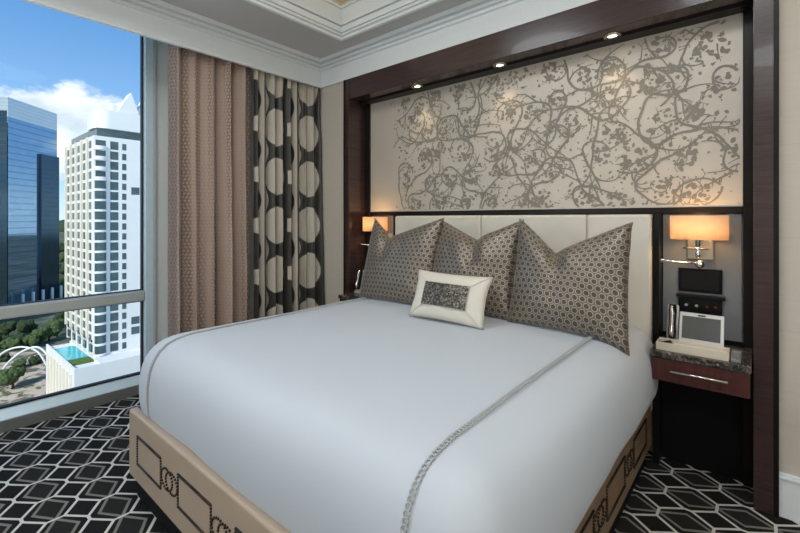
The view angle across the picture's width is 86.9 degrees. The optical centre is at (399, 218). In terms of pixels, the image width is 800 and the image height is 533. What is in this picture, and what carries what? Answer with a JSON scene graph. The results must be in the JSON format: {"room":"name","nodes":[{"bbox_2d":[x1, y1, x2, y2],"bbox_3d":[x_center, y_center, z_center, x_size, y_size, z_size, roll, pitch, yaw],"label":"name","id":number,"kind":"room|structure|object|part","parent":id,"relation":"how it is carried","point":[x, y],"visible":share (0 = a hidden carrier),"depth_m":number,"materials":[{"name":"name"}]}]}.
{"room":"hotel room","nodes":[
{"label":"hotel room","id":0,"kind":"room"},
{"bbox_2d":[157,41,253,342],"bbox_3d":[-1.706,-0.090,4.239,0.140,3.120,1.408,0,0,40],"label":"wall","id":1,"kind":"structure","parent":0,"point":[162,48],"depth_m":3.70,"materials":[{"name":"paint"}]},
{"bbox_2d":[0,36,156,433],"bbox_3d":[-3.473,-0.090,2.119,0.125,3.120,4.112,0,0,40],"label":"window","id":2,"kind":"structure","parent":1,"relation":"in","point":[23,413],"depth_m":3.59,"materials":[{"name":"grey metal"}]},
{"bbox_3d":[-3.432,1.430,2.083,0.015,0.080,4.112,0,0,40],"label":"skirting","id":3,"kind":"part","parent":2,"relation":"part of","materials":[{"name":"metal"}]},
{"bbox_3d":[-3.508,1.396,2.090,0.110,0.148,4.022,0,0,40],"label":"sill","id":4,"kind":"part","parent":2,"relation":"part of","materials":[{"name":"grey metal"}]},
{"bbox_2d":[161,0,470,58],"bbox_3d":[-0.809,-1.665,0.901,6.000,0.060,5.920,0,0,40],"label":"ceiling","id":5,"kind":"structure","parent":0,"point":[243,15],"depth_m":3.51,"materials":[{"name":"paint"}]},
{"bbox_2d":[168,44,249,336],"bbox_3d":[-1.584,-0.078,3.621,0.209,3.072,0.722,0,0,40],"label":"sheer curtain","id":6,"kind":"object","parent":5,"relation":"hanging from","point":[209,97],"visible":0.69,"depth_m":3.58,"materials":[{"name":"beige fabric"}]},
{"bbox_2d":[253,69,324,318],"bbox_3d":[-1.092,-0.078,4.147,0.742,3.072,0.169,0,0,-42],"label":"curtain","id":7,"kind":"object","parent":5,"relation":"hanging from","point":[287,146],"visible":0.75,"depth_m":4.15,"materials":[{"name":"multicoloured fabric"}]},
{"bbox_2d":[244,0,442,41],"bbox_3d":[-0.529,-1.768,0.754,4.045,0.295,4.720,0,0,40],"label":"trim","id":8,"kind":"structure","parent":5,"relation":"attached to","point":[354,15],"depth_m":3.56,"materials":[{"name":"white paint"}]},
{"bbox_2d":[332,0,350,4],"bbox_3d":[-0.529,-1.952,0.754,4.525,0.515,5.200,0,0,40],"label":"ceiling","id":9,"kind":"structure","parent":0,"point":[340,2],"depth_m":4.10,"materials":[{"name":"paint"}]},
{"bbox_2d":[0,395,799,532],"bbox_3d":[-0.784,1.520,0.946,5.820,0.100,5.820,0,0,40],"label":"floor","id":10,"kind":"structure","parent":0,"point":[70,473],"depth_m":2.28,"materials":[{"name":"carpet"}]},
{"bbox_2d":[129,214,652,532],"bbox_3d":[0.062,0.721,2.421,2.076,1.498,2.238,0,0,40],"label":"bed","id":11,"kind":"object","parent":10,"relation":"on","point":[185,495],"visible":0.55,"depth_m":2.04,"materials":[{"name":"beige leather"}]},
{"bbox_3d":[-0.661,1.180,1.574,1.801,0.152,0.012,0,0,40],"label":"nailhead trim","id":12,"kind":"part","parent":11,"relation":"part of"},
{"bbox_3d":[-0.645,1.181,1.593,2.060,0.347,0.045,0,0,40],"label":"footboard","id":13,"kind":"part","parent":11,"relation":"part of","materials":[{"name":"beige leather"}]},
{"bbox_2d":[139,297,657,532],"bbox_3d":[0.055,0.840,2.407,2.163,0.465,2.160,0,0,40],"label":"coverlet","id":14,"kind":"object","parent":11,"relation":"on","point":[365,414],"visible":0.84,"depth_m":1.52,"materials":[{"name":"grey fabric"}]},
{"bbox_2d":[359,218,443,304],"bbox_3d":[-0.006,0.304,3.186,0.712,0.631,0.254,0,0,44],"label":"euro pillow","id":15,"kind":"object","parent":14,"relation":"on","point":[393,264],"visible":0.86,"depth_m":3.07,"materials":[{"name":"beige fabric"}]},
{"bbox_2d":[409,269,492,329],"bbox_3d":[0.290,0.469,2.534,0.526,0.289,0.155,0,0,40],"label":"lumbar cushion","id":16,"kind":"object","parent":14,"relation":"on","point":[460,299],"visible":1,"depth_m":2.46,"materials":[{"name":"beige fabric"}]},
{"bbox_3d":[0.259,0.448,2.494,0.308,0.141,0.016,1,-20,39],"label":"sequin panel","id":17,"kind":"part","parent":16,"relation":"part of","materials":[{"name":"grey fabric"}]},
{"bbox_2d":[433,220,523,319],"bbox_3d":[0.476,0.311,2.815,0.659,0.618,0.261,0,0,44],"label":"euro pillow","id":18,"kind":"object","parent":14,"relation":"on","point":[494,254],"visible":0.73,"depth_m":2.68,"materials":[{"name":"beige fabric"}]},
{"bbox_2d":[507,218,632,355],"bbox_3d":[0.942,0.336,2.369,0.665,0.684,0.253,0,0,40],"label":"euro pillow","id":19,"kind":"object","parent":14,"relation":"on","point":[581,288],"visible":1,"depth_m":2.25,"materials":[{"name":"beige fabric"}]},
{"bbox_3d":[0.759,0.571,3.234,2.049,1.198,0.095,0,0,40],"label":"headboard","id":20,"kind":"part","parent":11,"relation":"part of","materials":[{"name":"beige leather"}]},
{"bbox_3d":[0.807,1.205,1.754,0.060,0.300,2.084,0,0,40],"label":"rail","id":21,"kind":"part","parent":11,"relation":"part of","materials":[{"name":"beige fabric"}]},
{"bbox_3d":[0.814,1.205,1.712,0.012,0.152,1.800,0,0,40],"label":"nailhead trim","id":22,"kind":"part","parent":11,"relation":"part of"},
{"bbox_2d":[320,0,799,476],"bbox_3d":[1.008,-0.090,3.044,5.820,3.120,0.300,0,0,40],"label":"wall","id":23,"kind":"structure","parent":0,"point":[331,97],"depth_m":2.09,"materials":[{"name":"beige paint"}]},
{"bbox_2d":[22,0,321,88],"bbox_3d":[-2.582,-1.498,2.283,0.066,0.273,5.519,0,0,40],"label":"trim","id":24,"kind":"structure","parent":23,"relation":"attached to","point":[156,19],"depth_m":3.40,"materials":[{"name":"white paint"}]},
{"bbox_2d":[320,0,596,87],"bbox_3d":[1.132,-1.498,2.693,5.175,0.273,0.074,0,0,40],"label":"trim","id":25,"kind":"structure","parent":23,"relation":"attached to","point":[473,19],"depth_m":3.41,"materials":[{"name":"white paint"}]},
{"bbox_2d":[343,0,778,517],"bbox_3d":[0.742,0.055,3.208,3.178,2.830,0.274,0,0,40],"label":"surround","id":26,"kind":"object","parent":23,"relation":"attached to","point":[733,437],"visible":0.73,"depth_m":2.47,"materials":[{"name":"brown wood"}]},
{"bbox_2d":[338,292,362,301],"bbox_3d":[-0.303,0.788,3.934,0.426,0.163,0.406,0,0,40],"label":"nightstand","id":27,"kind":"object","parent":26,"relation":"attached to","point":[347,296],"visible":0.12,"depth_m":3.90,"materials":[{"name":"brown paint"}]},
{"bbox_2d":[354,269,363,293],"bbox_3d":[-0.301,0.594,3.985,0.262,0.225,0.131,0,0,40],"label":"desk phone","id":28,"kind":"object","parent":27,"relation":"on","point":[360,273],"visible":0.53,"depth_m":4.02,"materials":[{"name":"silver metal"}]},
{"bbox_3d":[-0.437,0.055,4.213,0.071,2.830,0.260,0,0,40],"label":"post","id":29,"kind":"part","parent":26,"relation":"part of","materials":[{"name":"brown wood"}]},
{"bbox_2d":[358,217,387,244],"bbox_3d":[-0.249,0.131,4.061,0.313,0.301,0.208,0,0,40],"label":"wall sconce","id":30,"kind":"object","parent":26,"relation":"attached to","point":[368,222],"visible":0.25,"depth_m":3.96,"materials":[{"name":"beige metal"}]},
{"bbox_3d":[-0.240,0.048,4.042,0.274,0.136,0.192,0,0,40],"label":"lamp shade","id":31,"kind":"part","parent":30,"relation":"part of","materials":[{"name":"fabric"}]},
{"bbox_3d":[-0.136,0.330,4.118,0.373,0.720,0.026,0,0,40],"label":"lamp panel","id":32,"kind":"part","parent":26,"relation":"part of","materials":[{"name":"grey fabric"}]},
{"bbox_2d":[412,84,422,88],"bbox_3d":[0.154,-1.159,3.698,0.106,0.011,0.106,0,0,40],"label":"recessed light","id":33,"kind":"object","parent":26,"relation":"attached to","point":[417,85],"visible":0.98,"depth_m":3.68,"materials":[{"name":"silver metal"}]},
{"bbox_2d":[493,62,506,67],"bbox_3d":[0.754,-1.159,3.185,0.106,0.011,0.106,0,0,40],"label":"recessed light","id":34,"kind":"object","parent":26,"relation":"attached to","point":[495,65],"visible":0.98,"depth_m":3.16,"materials":[{"name":"silver metal"}]},
{"bbox_3d":[0.815,-0.051,3.295,2.896,0.038,0.046,0,0,40],"label":"cross rail","id":35,"kind":"part","parent":26,"relation":"part of","materials":[{"name":"brown paint"}]},
{"bbox_2d":[371,13,742,211],"bbox_3d":[0.816,-0.610,3.297,2.892,1.077,0.038,0,0,40],"label":"wall panel","id":36,"kind":"object","parent":26,"relation":"attached to","point":[656,120],"visible":1,"depth_m":2.91,"materials":[{"name":"beige fabric"}]},
{"bbox_2d":[603,32,621,39],"bbox_3d":[1.348,-1.159,2.678,0.106,0.011,0.106,0,0,40],"label":"recessed light","id":37,"kind":"object","parent":26,"relation":"attached to","point":[607,36],"visible":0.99,"depth_m":2.65,"materials":[{"name":"silver metal"}]},
{"bbox_2d":[661,215,728,267],"bbox_3d":[1.682,0.131,2.411,0.313,0.301,0.208,0,0,40],"label":"wall sconce","id":38,"kind":"object","parent":26,"relation":"attached to","point":[700,232],"visible":1,"depth_m":2.35,"materials":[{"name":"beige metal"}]},
{"bbox_3d":[1.611,0.243,2.436,0.185,0.027,0.021,0,0,15],"label":"reading arm","id":39,"kind":"part","parent":38,"relation":"part of","materials":[{"name":"silver metal"}]},
{"bbox_3d":[1.708,0.146,2.418,0.032,0.157,0.032,0,0,40],"label":"stem","id":40,"kind":"part","parent":38,"relation":"part of","materials":[{"name":"silver metal"}]},
{"bbox_3d":[1.692,0.048,2.392,0.274,0.136,0.192,0,0,40],"label":"lamp shade","id":41,"kind":"part","parent":38,"relation":"part of","materials":[{"name":"fabric"}]},
{"bbox_3d":[1.758,0.176,2.469,0.124,0.117,0.022,0,0,40],"label":"plate","id":42,"kind":"part","parent":38,"relation":"part of","materials":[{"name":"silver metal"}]},
{"bbox_2d":[676,267,725,315],"bbox_3d":[1.751,0.431,2.460,0.232,0.278,0.045,0,0,40],"label":"outlet panel","id":43,"kind":"object","parent":26,"relation":"attached to","point":[689,279],"visible":0.91,"depth_m":2.46,"materials":[{"name":"black plastic"}]},
{"bbox_3d":[1.756,0.516,2.473,0.210,0.108,0.018,0,0,40],"label":"socket plate","id":44,"kind":"part","parent":43,"relation":"part of","materials":[{"name":"black plastic"}]},
{"bbox_2d":[650,335,752,398],"bbox_3d":[1.629,0.788,2.284,0.426,0.163,0.406,0,0,40],"label":"nightstand","id":45,"kind":"object","parent":26,"relation":"attached to","point":[720,376],"visible":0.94,"depth_m":2.15,"materials":[{"name":"wood"}]},
{"bbox_2d":[656,337,729,361],"bbox_3d":[1.545,0.685,2.233,0.314,0.043,0.107,0,0,40],"label":"tray","id":46,"kind":"object","parent":45,"relation":"on","point":[678,346],"visible":1,"depth_m":2.21,"materials":[{"name":"beige wood"}]},
{"bbox_2d":[667,304,724,346],"bbox_3d":[1.630,0.594,2.335,0.262,0.225,0.131,0,0,40],"label":"desk phone","id":47,"kind":"object","parent":45,"relation":"on","point":[686,326],"visible":0.77,"depth_m":2.32,"materials":[{"name":"silver metal"}]},
{"bbox_3d":[1.514,0.798,2.142,0.240,0.013,0.040,0,0,40],"label":"handle","id":48,"kind":"part","parent":45,"relation":"part of","materials":[{"name":"silver metal"}]},
{"bbox_3d":[1.531,0.806,2.168,0.412,0.121,0.022,0,0,40],"label":"drawer","id":49,"kind":"part","parent":45,"relation":"part of","materials":[{"name":"brown wood"}]},
{"bbox_2d":[731,350,741,362],"bbox_3d":[1.683,0.688,2.113,0.040,0.037,0.080,0,0,40],"label":"block","id":50,"kind":"object","parent":45,"relation":"on","point":[736,356],"visible":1,"depth_m":2.09,"materials":[{"name":"white"}]},
{"bbox_3d":[1.775,1.083,2.489,0.389,0.775,0.021,0,0,40],"label":"panel","id":51,"kind":"part","parent":26,"relation":"part of","materials":[{"name":"black wood"}]},
{"bbox_3d":[1.773,0.330,2.488,0.379,0.720,0.026,0,0,40],"label":"lamp panel","id":52,"kind":"part","parent":26,"relation":"part of","materials":[{"name":"grey fabric"}]},
{"bbox_3d":[1.911,0.055,2.208,0.094,2.830,0.260,0,0,40],"label":"post","id":53,"kind":"part","parent":26,"relation":"part of","materials":[{"name":"brown wood"}]},
{"bbox_2d":[779,471,799,522],"bbox_3d":[2.495,1.361,1.560,1.632,0.217,0.026,0,0,40],"label":"baseboard","id":54,"kind":"structure","parent":23,"relation":"attached to","point":[789,485],"depth_m":2.06,"materials":[{"name":"white paint"}]},
{"label":"outside","id":55,"kind":"structure","parent":0,"visible":0},
{"bbox_2d":[0,232,70,351],"bbox_3d":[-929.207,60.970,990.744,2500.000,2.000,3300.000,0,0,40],"label":"ground","id":56,"kind":"structure","parent":55,"point":[41,320],"depth_m":222.95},
{"bbox_2d":[0,110,6,323],"bbox_3d":[-261.482,-0.880,250.475,71.752,121.700,33.344,0,0,40],"label":"office tower","id":57,"kind":"structure","parent":56,"relation":"on","point":[3,113],"depth_m":239.66,"materials":[{"name":"blue glass"}]},
{"bbox_2d":[0,335,9,348],"bbox_3d":[-184.367,56.285,194.397,7.868,7.370,7.299,0,0,40],"label":"tree","id":58,"kind":"object","parent":56,"relation":"on","point":[3,337],"visible":0.56,"depth_m":193.99,"materials":[{"name":"green plant"}]},
{"bbox_2d":[0,320,16,335],"bbox_3d":[-197.638,55.699,212.766,7.574,8.542,7.574,0,0,40],"label":"tree","id":59,"kind":"object","parent":56,"relation":"on","point":[6,328],"visible":0.99,"depth_m":211.26,"materials":[{"name":"green plant"}]},
{"bbox_2d":[0,337,20,350],"bbox_3d":[-176.609,56.710,191.591,6.939,6.521,7.266,0,0,40],"label":"tree","id":60,"kind":"object","parent":56,"relation":"on","point":[10,342],"visible":1,"depth_m":190.56,"materials":[{"name":"green plant"}]},
{"bbox_2d":[12,332,27,345],"bbox_3d":[-177.657,56.546,198.024,8.336,6.848,6.471,0,0,40],"label":"tree","id":61,"kind":"object","parent":56,"relation":"on","point":[21,335],"visible":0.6,"depth_m":196.75,"materials":[{"name":"green plant"}]},
{"bbox_3d":[-177.657,55.983,198.024,8.336,5.722,6.471,0,0,40],"label":"crown","id":62,"kind":"part","parent":61,"relation":"part of","materials":[{"name":"green plant"}]},
{"bbox_2d":[0,352,45,404],"bbox_3d":[-153.435,59.895,158.724,129.600,0.150,48.107,0,0,40],"label":"plaza","id":63,"kind":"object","parent":56,"relation":"on","point":[32,384],"depth_m":153.46,"materials":[{"name":"beige concrete"}]},
{"bbox_2d":[0,352,10,361],"bbox_3d":[-166.136,58.100,176.907,4.710,3.739,4.771,0,0,40],"label":"bush","id":64,"kind":"object","parent":63,"relation":"on","point":[5,357],"visible":0.98,"depth_m":176.32,"materials":[{"name":"green plant"}]},
{"bbox_2d":[0,366,25,388],"bbox_3d":[-136.950,56.125,148.554,7.808,7.691,8.611,0,0,40],"label":"tree","id":65,"kind":"object","parent":63,"relation":"on","point":[10,376],"visible":1,"depth_m":147.79,"materials":[{"name":"green plant"}]},
{"bbox_2d":[11,358,26,367],"bbox_3d":[-152.945,58.077,169.419,4.867,3.786,4.591,0,0,40],"label":"bush","id":66,"kind":"object","parent":63,"relation":"on","point":[21,362],"visible":0.98,"depth_m":168.54,"materials":[{"name":"green plant"}]},
{"bbox_2d":[0,346,45,366],"bbox_3d":[-152.357,55.457,167.899,19.456,9.810,16.725,0,0,40],"label":"steel arch","id":67,"kind":"object","parent":63,"relation":"on","point":[33,349],"visible":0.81,"depth_m":167.59,"materials":[{"name":"white metal"}]},
{"bbox_2d":[1,346,45,369],"bbox_3d":[-140.301,54.011,157.905,17.228,12.933,14.822,0,0,40],"label":"steel arch","id":68,"kind":"object","parent":63,"relation":"on","point":[38,347],"visible":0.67,"depth_m":157.59,"materials":[{"name":"white metal"}]},
{"bbox_2d":[28,355,42,365],"bbox_3d":[-150.247,58.192,174.162,4.818,3.947,5.276,0,0,40],"label":"bush","id":69,"kind":"object","parent":63,"relation":"on","point":[33,360],"visible":0.9,"depth_m":172.70,"materials":[{"name":"green plant"}]},
{"bbox_2d":[16,319,37,332],"bbox_3d":[-189.374,55.448,214.460,8.874,9.044,9.033,0,0,40],"label":"tree","id":70,"kind":"object","parent":56,"relation":"on","point":[24,326],"visible":0.97,"depth_m":212.53,"materials":[{"name":"green plant"}]},
{"bbox_2d":[20,334,39,346],"bbox_3d":[-171.919,56.641,196.111,7.714,6.659,6.838,0,0,40],"label":"tree","id":71,"kind":"object","parent":56,"relation":"on","point":[31,340],"visible":1,"depth_m":194.65,"materials":[{"name":"green plant"}]},
{"bbox_2d":[0,97,61,303],"bbox_3d":[-256.792,-7.580,279.199,53.706,135.100,52.472,0,0,40],"label":"glass tower","id":72,"kind":"structure","parent":56,"relation":"on","point":[32,159],"depth_m":279.23,"materials":[{"name":"blue glass"}]},
{"bbox_2d":[31,329,48,343],"bbox_3d":[-172.661,56.283,202.460,7.937,7.374,6.682,0,0,40],"label":"tree","id":73,"kind":"object","parent":56,"relation":"on","point":[43,335],"visible":0.76,"depth_m":201.17,"materials":[{"name":"green plant"}]},
{"bbox_2d":[40,325,61,340],"bbox_3d":[-171.447,55.823,206.587,6.854,8.293,8.892,0,0,40],"label":"tree","id":74,"kind":"object","parent":56,"relation":"on","point":[54,330],"visible":0.77,"depth_m":206.19,"materials":[{"name":"green plant"}]},
{"bbox_2d":[46,319,65,336],"bbox_3d":[-174.544,55.318,214.381,7.621,9.304,8.092,0,0,40],"label":"tree","id":75,"kind":"object","parent":56,"relation":"on","point":[61,322],"visible":0.61,"depth_m":212.74,"materials":[{"name":"green plant"}]},
{"bbox_3d":[-174.544,54.079,214.381,7.621,6.825,8.092,0,0,40],"label":"crown","id":76,"kind":"part","parent":75,"relation":"part of","materials":[{"name":"green plant"}]},
{"bbox_2d":[53,312,64,327],"bbox_3d":[-185.402,55.158,232.309,8.421,9.624,8.735,0,0,40],"label":"tree","id":77,"kind":"object","parent":56,"relation":"on","point":[61,315],"visible":0.37,"depth_m":229.52,"materials":[{"name":"green plant"}]},
{"bbox_3d":[-185.402,53.940,232.309,8.420,7.188,8.735,0,0,40],"label":"crown","id":78,"kind":"part","parent":77,"relation":"part of","materials":[{"name":"green plant"}]},
{"bbox_2d":[59,219,64,231],"bbox_3d":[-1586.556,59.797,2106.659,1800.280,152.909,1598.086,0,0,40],"label":"woods","id":79,"kind":"object","parent":56,"relation":"on","point":[61,222],"visible":0.01,"depth_m":1959.66,"materials":[{"name":"green plant"}]},
{"bbox_2d":[59,264,64,274],"bbox_3d":[-359.714,53.649,452.090,17.686,12.643,18.247,0,0,40],"label":"tree","id":80,"kind":"object","parent":56,"relation":"on","point":[61,266],"visible":0.44,"depth_m":445.99,"materials":[{"name":"green plant"}]},
{"bbox_2d":[59,284,64,297],"bbox_3d":[-252.834,53.363,311.067,17.943,14.373,16.584,0,0,40],"label":"tree","id":81,"kind":"object","parent":56,"relation":"on","point":[62,285],"visible":0.16,"depth_m":308.78,"materials":[{"name":"green plant"}]},
{"bbox_2d":[59,275,64,283],"bbox_3d":[-285.221,53.574,356.993,18.954,13.674,17.124,0,0,40],"label":"tree","id":82,"kind":"object","parent":56,"relation":"on","point":[61,277],"visible":0.29,"depth_m":351.43,"materials":[{"name":"green plant"}]},
{"bbox_2d":[59,253,64,261],"bbox_3d":[-473.626,53.647,589.276,18.865,12.647,15.097,0,0,40],"label":"tree","id":83,"kind":"object","parent":56,"relation":"on","point":[61,255],"visible":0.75,"depth_m":584.60,"materials":[{"name":"green plant"}]},
{"bbox_2d":[59,246,64,252],"bbox_3d":[-578.325,52.802,723.308,13.894,14.335,18.506,0,0,40],"label":"tree","id":84,"kind":"object","parent":56,"relation":"on","point":[61,249],"visible":0.6,"depth_m":720.39,"materials":[{"name":"green plant"}]},
{"bbox_2d":[46,341,139,393],"bbox_3d":[-86.090,51.370,156.197,37.200,17.200,64.250,0,0,40],"label":"podium building","id":85,"kind":"structure","parent":56,"relation":"on","point":[61,374],"depth_m":129.22,"materials":[{"name":"white concrete"}]},
{"bbox_2d":[54,345,87,360],"bbox_3d":[-106.776,43.490,136.746,17.000,0.540,5.300,0,0,40],"label":"swimming pool","id":86,"kind":"object","parent":85,"relation":"on","point":[70,352],"visible":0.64,"depth_m":135.59,"materials":[{"name":"liquid"}]},
{"bbox_2d":[65,93,139,356],"bbox_3d":[-99.255,0.670,151.396,35.812,84.600,26.650,0,0,40],"label":"apartment tower","id":87,"kind":"structure","parent":85,"relation":"on","point":[102,164],"depth_m":136.72,"materials":[{"name":"white concrete"}]}
]}

